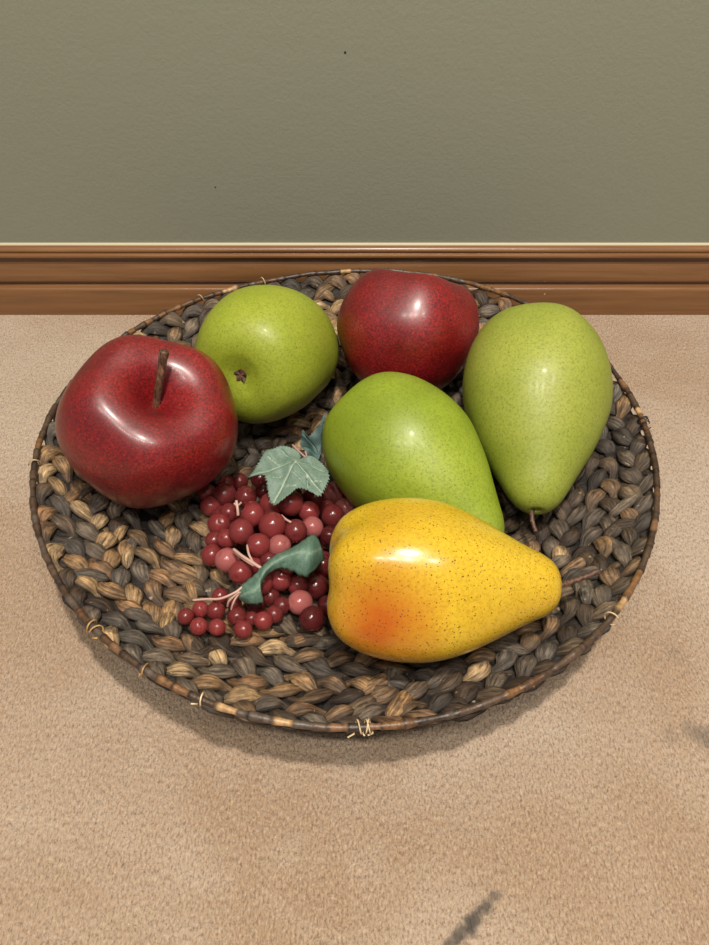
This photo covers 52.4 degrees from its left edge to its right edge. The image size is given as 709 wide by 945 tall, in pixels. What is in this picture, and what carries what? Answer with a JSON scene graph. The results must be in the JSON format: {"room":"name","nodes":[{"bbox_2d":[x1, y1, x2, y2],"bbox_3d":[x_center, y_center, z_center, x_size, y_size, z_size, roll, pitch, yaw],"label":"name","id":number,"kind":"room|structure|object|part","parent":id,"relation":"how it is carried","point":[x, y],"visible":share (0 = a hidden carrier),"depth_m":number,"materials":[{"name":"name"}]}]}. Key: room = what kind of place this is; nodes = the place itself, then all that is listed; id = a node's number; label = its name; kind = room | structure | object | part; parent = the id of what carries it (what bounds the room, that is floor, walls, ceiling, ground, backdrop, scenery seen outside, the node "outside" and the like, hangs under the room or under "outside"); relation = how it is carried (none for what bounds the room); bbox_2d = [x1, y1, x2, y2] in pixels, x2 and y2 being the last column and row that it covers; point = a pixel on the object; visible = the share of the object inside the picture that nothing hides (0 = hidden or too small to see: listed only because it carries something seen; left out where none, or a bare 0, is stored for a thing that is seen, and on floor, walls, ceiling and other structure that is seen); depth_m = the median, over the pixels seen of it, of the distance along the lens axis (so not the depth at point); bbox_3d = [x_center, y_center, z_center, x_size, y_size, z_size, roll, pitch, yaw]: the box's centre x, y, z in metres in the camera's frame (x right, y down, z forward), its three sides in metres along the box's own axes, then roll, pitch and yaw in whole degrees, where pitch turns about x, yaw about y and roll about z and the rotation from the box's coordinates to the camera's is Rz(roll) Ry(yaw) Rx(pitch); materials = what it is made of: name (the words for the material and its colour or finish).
{"room":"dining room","nodes":[
{"label":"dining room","id":0,"kind":"room"},
{"bbox_2d":[0,315,708,944],"bbox_3d":[-0.005,0.563,0.145,3.200,0.001,2.115,0,47,0],"label":"floor","id":1,"kind":"structure","parent":0,"point":[573,809],"depth_m":0.48,"materials":[{"name":"beige carpet"}]},
{"bbox_2d":[28,268,660,737],"bbox_3d":[-0.004,-0.007,0.623,0.513,0.079,0.505,-11,48,-10],"label":"woven basket","id":2,"kind":"object","parent":1,"relation":"on","point":[126,574],"visible":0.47,"depth_m":0.52,"materials":[{"name":"wicker"}]},
{"bbox_2d":[55,335,237,508],"bbox_3d":[-0.160,-0.038,0.566,0.136,0.136,0.133,0,47,0],"label":"apple","id":3,"kind":"object","parent":2,"relation":"in","point":[145,421],"visible":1,"depth_m":0.53,"materials":[{"name":"red plant"}]},
{"bbox_3d":[-0.144,-0.070,0.535,0.024,0.047,0.008,-33,55,-27],"label":"stem","id":4,"kind":"part","parent":3,"relation":"part of","materials":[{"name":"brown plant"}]},
{"bbox_2d":[177,413,355,638],"bbox_3d":[-0.067,0.038,0.567,0.134,0.070,0.207,0,47,0],"label":"grape bunch","id":5,"kind":"object","parent":2,"relation":"in","point":[284,516],"visible":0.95,"depth_m":0.54,"materials":[{"name":"red food"}]},
{"bbox_3d":[-0.097,0.088,0.508,0.037,0.014,0.007,-3,47,-3],"label":"vine stem","id":6,"kind":"part","parent":5,"relation":"part of","materials":[{"name":"beige"}]},
{"bbox_3d":[-0.086,0.089,0.507,0.012,0.013,0.002,-17,49,-16],"label":"vine stem","id":7,"kind":"part","parent":5,"relation":"part of","materials":[{"name":"beige"}]},
{"bbox_3d":[-0.084,0.090,0.507,0.002,0.012,0.012,34,56,28],"label":"vine stem","id":8,"kind":"part","parent":5,"relation":"part of","materials":[{"name":"beige"}]},
{"bbox_3d":[-0.093,0.028,0.570,0.003,0.009,0.011,-7,47,-7],"label":"vine stem","id":9,"kind":"part","parent":5,"relation":"part of","materials":[{"name":"beige"}]},
{"bbox_3d":[-0.078,0.062,0.523,0.024,0.007,0.022,0,47,0],"label":"vine stem","id":10,"kind":"part","parent":5,"relation":"part of","materials":[{"name":"beige"}]},
{"bbox_3d":[-0.077,0.059,0.526,0.003,0.005,0.019,-14,49,-13],"label":"vine stem","id":11,"kind":"part","parent":5,"relation":"part of","materials":[{"name":"beige"}]},
{"bbox_3d":[-0.045,-0.019,0.612,0.006,0.011,0.030,-22,51,-19],"label":"vine stem","id":12,"kind":"part","parent":5,"relation":"part of","materials":[{"name":"beige"}]},
{"bbox_2d":[195,285,338,423],"bbox_3d":[-0.078,-0.109,0.652,0.127,0.127,0.137,0,47,0],"label":"apple","id":13,"kind":"object","parent":2,"relation":"in","point":[276,349],"visible":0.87,"depth_m":0.60,"materials":[{"name":"green plant"}]},
{"bbox_2d":[337,269,478,389],"bbox_3d":[0.050,-0.134,0.674,0.132,0.127,0.130,0,47,0],"label":"apple","id":14,"kind":"object","parent":2,"relation":"in","point":[425,327],"visible":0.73,"depth_m":0.62,"materials":[{"name":"red food"}]},
{"bbox_2d":[322,372,504,532],"bbox_3d":[0.042,-0.006,0.570,0.123,0.117,0.164,-10,48,-9],"label":"pear","id":15,"kind":"object","parent":2,"relation":"in","point":[392,434],"visible":0.66,"depth_m":0.53,"materials":[{"name":"green food"}]},
{"bbox_2d":[327,498,599,662],"bbox_3d":[0.073,0.073,0.474,0.184,0.108,0.113,0,47,0],"label":"pear","id":16,"kind":"object","parent":2,"relation":"in","point":[412,580],"visible":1,"depth_m":0.43,"materials":[{"name":"yellow plant"}]},
{"bbox_3d":[0.147,0.072,0.480,0.037,0.007,0.005,-12,48,-11],"label":"stem","id":17,"kind":"part","parent":16,"relation":"part of","materials":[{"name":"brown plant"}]},
{"bbox_2d":[462,302,612,532],"bbox_3d":[0.151,-0.051,0.583,0.127,0.125,0.192,0,47,0],"label":"pear","id":18,"kind":"object","parent":2,"relation":"in","point":[537,389],"visible":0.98,"depth_m":0.55,"materials":[{"name":"green plant"}]},
{"bbox_3d":[0.138,0.033,0.551,0.007,0.017,0.023,4,47,4],"label":"stem","id":19,"kind":"part","parent":18,"relation":"part of","materials":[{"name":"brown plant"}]},
{"bbox_2d":[0,0,708,242],"bbox_3d":[-0.005,-1.017,0.046,3.200,2.300,0.100,0,47,0],"label":"wall","id":20,"kind":"structure","parent":0,"point":[122,121],"depth_m":0.70,"materials":[{"name":"green paint"}]},
{"bbox_2d":[0,245,708,314],"bbox_3d":[-0.005,-0.218,0.817,3.200,0.082,0.016,0,47,0],"label":"baseboard","id":21,"kind":"structure","parent":20,"relation":"attached to","point":[34,279],"depth_m":0.80,"materials":[{"name":"brown wood"}]},
{"bbox_2d":[0,243,708,244],"bbox_3d":[-0.005,-0.251,0.791,3.200,0.002,0.003,0,47,0],"label":"trim","id":22,"kind":"structure","parent":20,"relation":"attached to","point":[0,243],"depth_m":0.79,"materials":[{"name":"beige wood"}]}
]}

